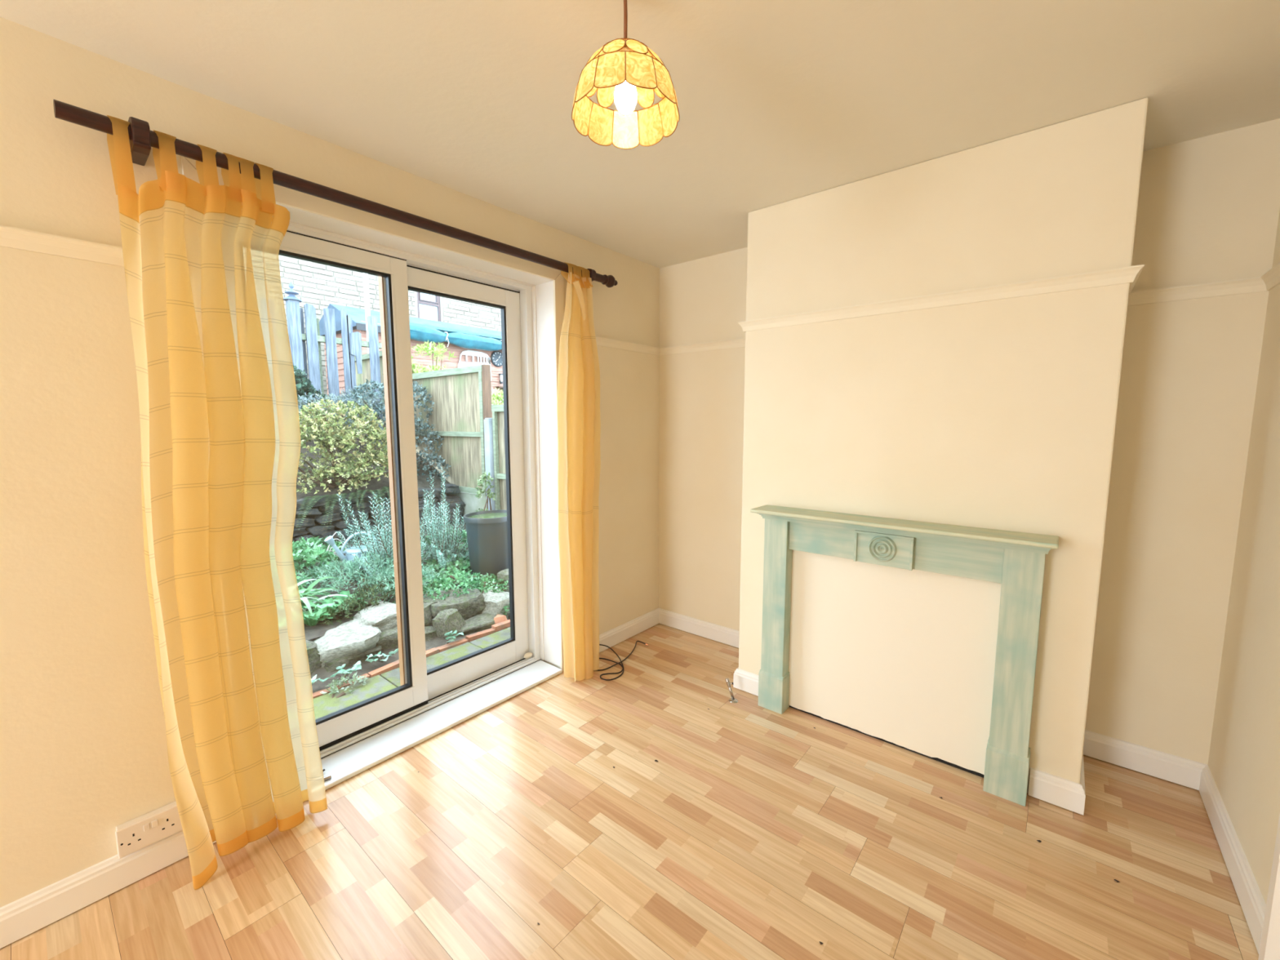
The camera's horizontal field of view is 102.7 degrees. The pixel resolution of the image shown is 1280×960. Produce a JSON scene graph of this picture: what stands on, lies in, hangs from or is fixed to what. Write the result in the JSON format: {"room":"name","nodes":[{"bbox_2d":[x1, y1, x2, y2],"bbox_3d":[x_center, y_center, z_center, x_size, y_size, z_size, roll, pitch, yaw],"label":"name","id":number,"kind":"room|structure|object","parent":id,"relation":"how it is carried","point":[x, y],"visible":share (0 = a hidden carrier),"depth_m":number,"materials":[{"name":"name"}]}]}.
{"room":"living room","nodes":[
{"label":"living room","id":0,"kind":"room"},
{"bbox_2d":[0,17,659,907],"bbox_3d":[-1.895,0.117,1.275,0.300,2.520,6.400,5,8,39],"label":"wall","id":1,"kind":"structure","parent":0,"point":[83,747],"depth_m":1.45,"materials":[{"name":"beige paint"}]},
{"bbox_2d":[0,225,124,266],"bbox_3d":[-2.591,-0.482,0.101,0.027,0.046,3.815,5,8,39],"label":"trim","id":2,"kind":"structure","parent":1,"relation":"attached to","point":[10,237],"depth_m":1.36,"materials":[{"name":"beige paint"}]},
{"bbox_2d":[0,830,216,948],"bbox_3d":[-2.593,1.316,0.303,0.017,0.103,3.815,5,8,39],"label":"baseboard","id":3,"kind":"structure","parent":1,"relation":"attached to","point":[29,913],"depth_m":1.48,"materials":[{"name":"white paint"}]},
{"bbox_2d":[115,801,182,858],"bbox_3d":[-1.511,1.075,1.581,0.037,0.089,0.148,5,8,39],"label":"wall socket","id":4,"kind":"object","parent":1,"relation":"attached to","point":[137,833],"visible":0.82,"depth_m":1.57,"materials":[{"name":"beige plastic"}]},
{"bbox_2d":[143,822,150,831],"bbox_3d":[-1.504,1.059,1.561,0.004,0.020,0.013,5,8,39],"label":"rocker switch","id":5,"kind":"object","parent":4,"relation":"attached to","point":[146,825],"depth_m":1.56,"materials":[{"name":"beige plastic"}]},
{"bbox_2d":[151,819,157,827],"bbox_3d":[-1.492,1.057,1.575,0.004,0.020,0.013,5,8,39],"label":"rocker switch","id":6,"kind":"object","parent":4,"relation":"attached to","point":[154,822],"depth_m":1.57,"materials":[{"name":"beige plastic"}]},
{"bbox_2d":[53,99,617,287],"bbox_3d":[-0.823,-1.022,2.116,0.132,0.086,2.112,5,8,39],"label":"pole","id":7,"kind":"object","parent":1,"relation":"attached to","point":[141,139],"visible":0.94,"depth_m":1.71,"materials":[{"name":"brown wood"}]},
{"bbox_2d":[106,115,327,889],"bbox_3d":[-1.266,0.115,1.601,0.132,2.206,0.432,5,8,39],"label":"curtain","id":8,"kind":"object","parent":7,"relation":"hanging from","point":[219,411],"visible":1,"depth_m":1.55,"materials":[{"name":"yellow fabric"}]},
{"bbox_2d":[556,262,600,681],"bbox_3d":[-0.316,-0.013,2.741,0.142,2.208,0.254,5,8,39],"label":"curtain","id":9,"kind":"object","parent":7,"relation":"hanging from","point":[578,395],"visible":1,"depth_m":2.71,"materials":[{"name":"fabric"}]},
{"bbox_2d":[180,155,564,671],"bbox_3d":[-0.892,0.051,2.243,0.014,2.197,1.524,5,8,39],"label":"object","id":10,"kind":"structure","parent":1,"relation":"attached to","point":[285,196],"depth_m":2.12,"materials":[{"name":"beige paint"}]},
{"bbox_2d":[278,225,541,759],"bbox_3d":[-1.067,0.066,2.389,0.122,2.135,1.400,5,8,39],"label":"door","id":11,"kind":"structure","parent":1,"relation":"in","point":[421,690],"depth_m":2.41,"materials":[{"name":"white plastic"}]},
{"bbox_2d":[524,652,532,658],"bbox_3d":[-0.650,1.016,2.966,0.035,0.031,0.057,5,8,39],"label":"door stop","id":12,"kind":"object","parent":11,"relation":"attached to","point":[528,655],"visible":1,"depth_m":2.95,"materials":[{"name":"beige paint"}]},
{"bbox_2d":[275,203,560,666],"bbox_3d":[-0.962,0.059,2.302,0.172,2.125,1.420,5,8,39],"label":"door frame","id":13,"kind":"structure","parent":1,"relation":"attached to","point":[542,288],"depth_m":2.78,"materials":[{"name":"white paint"}]},
{"bbox_2d":[320,660,562,790],"bbox_3d":[-0.964,1.127,2.402,0.210,0.019,1.410,5,8,39],"label":"door sill","id":14,"kind":"structure","parent":1,"relation":"attached to","point":[342,765],"depth_m":2.35,"materials":[{"name":"white"}]},
{"bbox_2d":[322,768,331,781],"bbox_3d":[-1.282,1.155,1.993,0.132,0.015,0.104,5,8,39],"label":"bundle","id":15,"kind":"object","parent":14,"relation":"on","point":[327,777],"visible":0.16,"depth_m":1.98,"materials":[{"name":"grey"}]},
{"bbox_2d":[599,608,658,653],"bbox_3d":[-0.133,0.986,3.269,0.017,0.103,0.850,5,8,39],"label":"baseboard","id":16,"kind":"structure","parent":1,"relation":"attached to","point":[616,635],"depth_m":3.33,"materials":[{"name":"white paint"}]},
{"bbox_2d":[0,623,1258,959],"bbox_3d":[-0.832,1.419,0.408,2.618,0.120,6.200,5,8,39],"label":"floor","id":17,"kind":"structure","parent":0,"point":[754,832],"depth_m":1.64,"materials":[{"name":"brown wood"}]},
{"bbox_2d":[594,640,648,680],"bbox_3d":[-0.120,1.022,3.047,0.295,0.089,0.498,5,8,39],"label":"coaxial cable","id":18,"kind":"object","parent":17,"relation":"on","point":[617,663],"visible":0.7,"depth_m":2.96,"materials":[{"name":"black plastic"}]},
{"bbox_2d":[724,678,737,702],"bbox_3d":[0.463,1.062,2.591,0.072,0.107,0.046,5,8,39],"label":"gas pipe","id":19,"kind":"object","parent":17,"relation":"on","point":[732,700],"visible":1,"depth_m":2.59,"materials":[{"name":"silver metal"}]},
{"bbox_2d":[0,0,1279,268],"bbox_3d":[-0.873,-1.104,0.161,3.117,0.150,6.600,5,8,39],"label":"ceiling","id":20,"kind":"structure","parent":0,"point":[780,101],"depth_m":1.49,"materials":[{"name":"paint"}]},
{"bbox_2d":[571,0,679,149],"bbox_3d":[-0.034,-0.990,1.179,0.252,0.304,0.252,-2,7,-18],"label":"pendant lamp","id":21,"kind":"object","parent":20,"relation":"hanging from","point":[626,71],"visible":1,"depth_m":1.20,"materials":[{"name":"yellow glass"}]},
{"bbox_2d":[738,97,1148,793],"bbox_3d":[1.184,-0.059,2.317,1.374,2.406,0.455,5,8,39],"label":"wall","id":22,"kind":"structure","parent":0,"point":[1001,414],"depth_m":2.02,"materials":[{"name":"beige paint"}]},
{"bbox_2d":[733,666,758,696],"bbox_3d":[0.710,1.033,2.829,0.180,0.103,0.460,5,8,39],"label":"baseboard","id":23,"kind":"structure","parent":22,"relation":"attached to","point":[743,680],"depth_m":2.66,"materials":[{"name":"white paint"}]},
{"bbox_2d":[750,504,1058,806],"bbox_3d":[0.999,0.662,2.159,1.121,0.996,0.168,5,8,39],"label":"fireplace surround","id":24,"kind":"object","parent":22,"relation":"attached to","point":[1015,560],"visible":1,"depth_m":1.95,"materials":[{"name":"green paint"}]},
{"bbox_2d":[750,504,1058,548],"bbox_3d":[0.999,0.175,2.105,1.120,0.016,0.168,5,8,39],"label":"shelf","id":25,"kind":"object","parent":24,"relation":"attached to","point":[955,531],"depth_m":1.99,"materials":[{"name":"green wood"}]},
{"bbox_2d":[737,264,1144,332],"bbox_3d":[1.179,-0.722,2.238,1.428,0.046,0.470,5,8,39],"label":"trim","id":26,"kind":"structure","parent":22,"relation":"attached to","point":[1131,274],"depth_m":1.92,"materials":[{"name":"beige paint"}]},
{"bbox_2d":[1027,752,1085,815],"bbox_3d":[1.666,1.119,2.045,0.158,0.103,0.460,5,8,39],"label":"baseboard","id":27,"kind":"structure","parent":22,"relation":"attached to","point":[1060,792],"depth_m":1.87,"materials":[{"name":"white paint"}]},
{"bbox_2d":[658,118,1279,764],"bbox_3d":[1.280,-0.041,2.667,2.817,2.520,0.200,5,8,39],"label":"wall","id":28,"kind":"structure","parent":0,"point":[1208,209],"depth_m":1.96,"materials":[{"name":"beige paint"}]},
{"bbox_2d":[595,335,745,355],"bbox_3d":[0.193,-0.783,2.801,0.867,0.046,0.850,5,8,39],"label":"trim","id":29,"kind":"structure","parent":28,"relation":"attached to","point":[602,341],"depth_m":3.15,"materials":[{"name":"beige paint"}]},
{"bbox_2d":[658,608,739,648],"bbox_3d":[0.460,0.979,3.319,0.867,0.103,0.017,5,8,39],"label":"baseboard","id":30,"kind":"structure","parent":28,"relation":"attached to","point":[728,636],"depth_m":3.36,"materials":[{"name":"white paint"}]},
{"bbox_2d":[1083,729,1206,790],"bbox_3d":[2.000,1.117,2.057,0.376,0.103,0.017,5,8,39],"label":"baseboard","id":31,"kind":"structure","parent":28,"relation":"attached to","point":[1186,772],"depth_m":2.04,"materials":[{"name":"white paint"}]},
{"bbox_2d":[1208,209,1279,903],"bbox_3d":[0.254,0.323,-0.615,0.200,2.520,6.200,5,8,39],"label":"wall","id":32,"kind":"structure","parent":0,"point":[1244,758],"depth_m":1.63,"materials":[{"name":"beige paint"}]},
{"bbox_2d":[1128,262,1279,305],"bbox_3d":[1.749,-0.648,1.558,0.376,0.046,0.800,5,8,39],"label":"trim","id":33,"kind":"structure","parent":32,"relation":"attached to","point":[1270,279],"depth_m":1.82,"materials":[{"name":"beige paint"}]},
{"bbox_2d":[1199,764,1266,953],"bbox_3d":[1.889,1.163,1.643,0.017,0.103,0.800,5,8,39],"label":"baseboard","id":34,"kind":"structure","parent":32,"relation":"attached to","point":[1252,903],"depth_m":1.56,"materials":[{"name":"white paint"}]},
{"bbox_2d":[1257,814,1279,959],"bbox_3d":[1.583,0.224,1.186,0.040,2.080,0.130,5,8,39],"label":"trim","id":35,"kind":"structure","parent":32,"relation":"attached to","point":[1269,948],"depth_m":1.24,"materials":[{"name":"white paint"}]},
{"label":"outside","id":36,"kind":"structure","parent":0,"visible":0},
{"bbox_3d":[-0.602,1.204,4.236,1.300,0.265,12.000,5,8,39],"label":"ground","id":37,"kind":"structure","parent":36,"visible":0},
{"bbox_2d":[305,568,510,675],"bbox_3d":[-1.940,1.043,3.241,0.546,0.343,4.043,5,8,41],"label":"stone border","id":38,"kind":"object","parent":37,"relation":"on","point":[371,631],"visible":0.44,"depth_m":3.53,"materials":[{"name":"stone"}]},
{"bbox_2d":[425,575,509,614],"bbox_3d":[-1.319,0.916,4.043,0.672,0.263,0.518,-5,8,-38],"label":"plants","id":39,"kind":"object","parent":38,"relation":"on","point":[490,580],"visible":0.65,"depth_m":4.05,"materials":[{"name":"green plant"}]},
{"bbox_2d":[312,619,510,698],"bbox_3d":[-1.486,1.166,3.232,0.082,0.081,3.954,5,8,38],"label":"brick edging","id":40,"kind":"object","parent":37,"relation":"on","point":[500,626],"visible":0.15,"depth_m":3.40,"materials":[{"name":"orange brick"}]},
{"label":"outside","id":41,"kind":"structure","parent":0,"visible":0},
{"bbox_3d":[-3.477,-0.144,10.384,13.700,1.600,22.000,5,8,39],"label":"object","id":42,"kind":"structure","parent":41,"visible":0},
{"bbox_2d":[362,272,370,353],"bbox_3d":[-4.548,-2.956,8.534,0.076,4.400,0.076,5,8,39],"label":"pole","id":43,"kind":"object","parent":42,"relation":"on","point":[366,285],"visible":0.32,"depth_m":8.50,"materials":[{"name":"white paint"}]},
{"bbox_2d":[354,351,386,426],"bbox_3d":[-3.926,-0.864,7.621,1.867,2.000,0.086,5,8,39],"label":"fence","id":44,"kind":"object","parent":42,"relation":"on","point":[360,378],"visible":0.06,"depth_m":7.67,"materials":[{"name":"brown wood"}]},
{"bbox_2d":[278,254,501,417],"bbox_3d":[-9.114,-5.808,15.262,8.650,8.600,19.875,5,8,39],"label":"neighbouring building","id":45,"kind":"structure","parent":42,"relation":"on","point":[317,285],"depth_m":11.96,"materials":[{"name":"beige brick"}]},
{"bbox_2d":[319,303,503,416],"bbox_3d":[-4.249,-2.393,12.079,2.255,2.500,5.400,5,8,39],"label":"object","id":46,"kind":"object","parent":42,"relation":"on","point":[357,315],"visible":0.16,"depth_m":10.48,"materials":[{"name":"red wood"}]},
{"bbox_2d":[409,322,502,351],"bbox_3d":[-3.279,-3.062,11.492,0.601,0.483,4.150,5,8,39],"label":"tarpaulin","id":47,"kind":"object","parent":46,"relation":"attached to","point":[419,332],"visible":0.52,"depth_m":10.54,"materials":[{"name":"blue plastic"}]},
{"bbox_2d":[457,350,491,380],"bbox_3d":[-3.627,-2.483,11.226,0.020,0.685,0.820,5,8,39],"label":"decoration","id":48,"kind":"object","parent":46,"relation":"attached to","point":[461,364],"visible":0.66,"depth_m":11.18,"materials":[{"name":"white paint"}]},
{"bbox_2d":[490,351,502,366],"bbox_3d":[-3.237,-2.761,11.668,0.045,0.350,0.350,5,8,39],"label":"wall clock","id":49,"kind":"object","parent":46,"relation":"attached to","point":[496,356],"visible":0.84,"depth_m":11.63,"materials":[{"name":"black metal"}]},
{"bbox_2d":[498,373,502,383],"bbox_3d":[-3.184,-2.322,11.750,0.084,0.230,0.070,5,8,39],"label":"wall lantern","id":50,"kind":"object","parent":46,"relation":"attached to","point":[500,375],"visible":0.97,"depth_m":11.73,"materials":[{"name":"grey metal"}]},
{"bbox_2d":[382,340,455,374],"bbox_3d":[-3.290,-1.080,7.776,0.936,2.043,1.149,5,8,39],"label":"shrub","id":51,"kind":"object","parent":42,"relation":"on","point":[439,351],"visible":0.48,"depth_m":7.61,"materials":[{"name":"green plant"}]},
{"bbox_2d":[491,386,503,404],"bbox_3d":[-1.977,-0.486,7.118,0.971,1.606,0.878,-1,6,-9],"label":"shrub","id":52,"kind":"object","parent":42,"relation":"on","point":[497,398],"visible":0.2,"depth_m":6.89,"materials":[{"name":"green plant"}]},
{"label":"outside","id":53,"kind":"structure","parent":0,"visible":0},
{"bbox_2d":[296,419,449,500],"bbox_3d":[-4.661,-0.180,4.920,1.980,0.856,5.120,5,8,39],"label":"terrace","id":54,"kind":"object","parent":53,"point":[374,484],"visible":0.06,"depth_m":5.94,"materials":[{"name":"stone"}]},
{"bbox_2d":[283,280,307,431],"bbox_3d":[-4.163,-1.485,6.207,0.190,1.785,0.187,5,8,39],"label":"gate post","id":55,"kind":"object","parent":54,"relation":"on","point":[292,303],"visible":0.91,"depth_m":6.13,"materials":[{"name":"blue wood"}]},
{"bbox_2d":[293,364,328,412],"bbox_3d":[-4.104,-0.987,6.045,0.564,0.853,0.836,5,8,39],"label":"clump","id":56,"kind":"object","parent":55,"relation":"attached to","point":[302,380],"visible":0.3,"depth_m":6.03,"materials":[{"name":"green plant"}]},
{"bbox_2d":[299,303,384,431],"bbox_3d":[-4.270,-1.381,6.242,0.145,1.570,2.250,5,8,39],"label":"fence","id":57,"kind":"object","parent":54,"relation":"on","point":[352,343],"visible":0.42,"depth_m":6.58,"materials":[{"name":"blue wood"}]},
{"bbox_2d":[297,384,386,448],"bbox_3d":[-3.664,-0.766,6.164,0.727,0.790,1.488,5,8,39],"label":"shrub","id":58,"kind":"object","parent":54,"relation":"on","point":[335,400],"visible":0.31,"depth_m":6.17,"materials":[{"name":"green plant"}]},
{"bbox_2d":[296,398,388,494],"bbox_3d":[-3.347,-0.365,5.275,1.152,0.966,1.772,5,8,39],"label":"bush","id":59,"kind":"object","parent":54,"relation":"on","point":[331,431],"visible":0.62,"depth_m":5.32,"materials":[{"name":"green plant"}]},
{"bbox_2d":[344,378,450,481],"bbox_3d":[-2.935,-0.607,6.314,1.209,1.244,0.756,-1,6,-6],"label":"shrub","id":60,"kind":"object","parent":54,"relation":"on","point":[423,391],"visible":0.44,"depth_m":6.24,"materials":[{"name":"green plant"}]},
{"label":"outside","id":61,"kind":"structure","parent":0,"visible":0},
{"bbox_2d":[294,520,510,693],"bbox_3d":[-2.821,0.962,3.704,2.715,0.322,5.400,5,8,39],"label":"bed","id":62,"kind":"object","parent":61,"point":[320,629],"visible":0.05,"depth_m":3.47,"materials":[{"name":"soil"}]},
{"bbox_2d":[311,674,319,684],"bbox_3d":[-1.864,1.151,2.867,0.106,0.077,0.144,5,8,39],"label":"cyclamen","id":63,"kind":"object","parent":62,"relation":"on","point":[313,680],"visible":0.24,"depth_m":2.90,"materials":[{"name":"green plant"}]},
{"bbox_2d":[302,601,334,626],"bbox_3d":[-2.191,0.909,3.390,0.270,0.140,0.244,0,6,2],"label":"primrose","id":64,"kind":"object","parent":62,"relation":"on","point":[309,620],"visible":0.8,"depth_m":3.40,"materials":[{"name":"green plant"}]},
{"bbox_2d":[292,534,349,595],"bbox_3d":[-2.874,0.708,4.131,0.795,0.311,1.618,-2,7,-15],"label":"nettle patch","id":65,"kind":"object","parent":62,"relation":"on","point":[318,553],"visible":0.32,"depth_m":4.27,"materials":[{"name":"green plant"}]},
{"bbox_2d":[297,576,359,617],"bbox_3d":[-2.274,0.841,3.568,0.417,0.258,0.563,5,8,39],"label":"clump","id":66,"kind":"object","parent":62,"relation":"on","point":[306,593],"visible":0.36,"depth_m":3.60,"materials":[{"name":"green plant"}]},
{"bbox_2d":[302,596,354,617],"bbox_3d":[-2.160,0.886,3.531,0.284,0.138,0.294,5,8,39],"label":"primrose","id":67,"kind":"object","parent":62,"relation":"on","point":[328,600],"visible":0.58,"depth_m":3.51,"materials":[{"name":"green plant"}]},
{"bbox_2d":[316,532,347,569],"bbox_3d":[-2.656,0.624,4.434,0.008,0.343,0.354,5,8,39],"label":"dry grass tuft","id":68,"kind":"object","parent":62,"relation":"on","point":[330,550],"visible":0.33,"depth_m":4.44,"materials":[{"name":"grey"}]},
{"bbox_2d":[317,661,361,682],"bbox_3d":[-1.739,1.132,2.982,0.136,0.089,0.231,5,8,39],"label":"cyclamen","id":69,"kind":"object","parent":62,"relation":"on","point":[357,666],"visible":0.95,"depth_m":3.00,"materials":[{"name":"green plant"}]},
{"bbox_2d":[329,590,368,608],"bbox_3d":[-2.072,0.872,3.647,0.258,0.116,0.267,-1,6,-12],"label":"primrose","id":70,"kind":"object","parent":62,"relation":"on","point":[338,598],"visible":0.4,"depth_m":3.67,"materials":[{"name":"green plant"}]},
{"bbox_2d":[324,531,380,569],"bbox_3d":[-2.443,0.598,4.374,0.224,0.303,0.439,5,8,39],"label":"watering can","id":71,"kind":"object","parent":62,"relation":"on","point":[330,540],"visible":0.56,"depth_m":4.31,"materials":[{"name":"grey metal"}]},
{"bbox_2d":[321,583,395,625],"bbox_3d":[-1.989,0.881,3.655,0.347,0.256,0.598,3,7,27],"label":"heather","id":72,"kind":"object","parent":62,"relation":"on","point":[359,604],"visible":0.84,"depth_m":3.61,"materials":[{"name":"green plant"}]},
{"bbox_2d":[297,551,446,603],"bbox_3d":[-2.139,0.743,3.999,1.243,0.364,0.767,0,6,4],"label":"mound","id":73,"kind":"object","parent":62,"relation":"on","point":[390,576],"visible":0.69,"depth_m":3.91,"materials":[{"name":"green plant"}]},
{"bbox_2d":[292,483,466,548],"bbox_3d":[-3.441,0.517,4.842,0.357,0.704,3.834,5,8,39],"label":"wall","id":74,"kind":"structure","parent":62,"relation":"on","point":[310,527],"depth_m":5.27,"materials":[{"name":"stone"}]},
{"bbox_2d":[296,486,390,529],"bbox_3d":[-2.834,0.259,5.153,0.535,0.308,1.214,5,8,39],"label":"fern","id":75,"kind":"object","parent":74,"relation":"on","point":[383,488],"visible":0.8,"depth_m":5.08,"materials":[{"name":"green plant"}]},
{"bbox_2d":[365,648,398,662],"bbox_3d":[-1.614,1.112,3.208,0.150,0.079,0.207,5,8,39],"label":"cyclamen","id":76,"kind":"object","parent":62,"relation":"on","point":[371,655],"visible":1,"depth_m":3.20,"materials":[{"name":"green plant"}]},
{"bbox_2d":[336,492,435,579],"bbox_3d":[-2.160,0.468,4.347,0.811,0.746,0.677,5,8,39],"label":"rosemary","id":77,"kind":"object","parent":62,"relation":"on","point":[386,548],"visible":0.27,"depth_m":4.26,"materials":[{"name":"green plant"}]},
{"bbox_2d":[419,466,469,569],"bbox_3d":[-1.737,0.338,4.617,0.696,0.917,0.558,5,8,39],"label":"rosemary","id":78,"kind":"object","parent":62,"relation":"on","point":[444,549],"visible":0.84,"depth_m":4.56,"materials":[{"name":"green plant"}]},
{"bbox_2d":[412,364,492,516],"bbox_3d":[-2.439,-0.368,6.442,1.882,1.990,0.086,5,8,39],"label":"fence","id":79,"kind":"object","parent":62,"relation":"on","point":[461,397],"visible":0.57,"depth_m":6.19,"materials":[{"name":"brown wood"}]},
{"bbox_2d":[444,630,463,644],"bbox_3d":[-1.274,1.074,3.505,0.103,0.088,0.144,5,8,39],"label":"cyclamen","id":80,"kind":"object","parent":62,"relation":"on","point":[449,636],"visible":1,"depth_m":3.49,"materials":[{"name":"green plant"}]},
{"bbox_2d":[420,525,497,594],"bbox_3d":[-1.658,0.697,4.535,0.750,0.440,1.260,-3,7,-27],"label":"geranium patch","id":81,"kind":"object","parent":62,"relation":"on","point":[459,573],"visible":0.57,"depth_m":4.34,"materials":[{"name":"green plant"}]},
{"bbox_2d":[474,471,496,511],"bbox_3d":[-1.723,0.282,5.685,0.264,0.765,0.292,0,6,1],"label":"potted plant","id":82,"kind":"object","parent":62,"relation":"on","point":[484,477],"visible":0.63,"depth_m":5.66,"materials":[{"name":"green plant"}]},
{"bbox_2d":[462,509,508,578],"bbox_3d":[-1.311,0.585,4.547,0.425,0.570,0.472,5,8,39],"label":"plant pot","id":83,"kind":"object","parent":62,"relation":"on","point":[486,531],"visible":0.66,"depth_m":4.38,"materials":[{"name":"black plastic"}]},
{"bbox_2d":[484,417,495,510],"bbox_3d":[-1.689,0.027,5.832,0.100,1.456,0.095,5,8,39],"label":"fence post","id":84,"kind":"object","parent":62,"relation":"on","point":[488,429],"visible":0.55,"depth_m":5.76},
{"bbox_2d":[491,404,506,510],"bbox_3d":[-0.921,0.117,5.231,1.822,1.788,0.076,5,8,39],"label":"fence","id":85,"kind":"object","parent":62,"relation":"on","point":[498,422],"visible":0.09,"depth_m":5.71,"materials":[{"name":"brown wood"}]},
{"bbox_2d":[493,614,507,624],"bbox_3d":[-1.052,1.055,3.864,0.092,0.065,0.088,0,6,3],"label":"shard","id":86,"kind":"object","parent":62,"relation":"on","point":[499,618],"visible":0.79,"depth_m":3.85,"materials":[{"name":"brown ceramic"}]},
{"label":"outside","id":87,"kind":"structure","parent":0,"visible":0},
{"bbox_2d":[313,626,510,719],"bbox_3d":[-1.122,1.181,3.101,0.650,0.041,5.392,5,8,39],"label":"patio","id":88,"kind":"structure","parent":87,"point":[323,705],"depth_m":2.98,"materials":[{"name":"stone"}]},
{"bbox_2d":[319,672,368,697],"bbox_3d":[-1.665,1.157,2.896,0.180,0.113,0.241,5,8,39],"label":"weed","id":89,"kind":"object","parent":88,"relation":"on","point":[333,689],"visible":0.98,"depth_m":2.89,"materials":[{"name":"green plant"}]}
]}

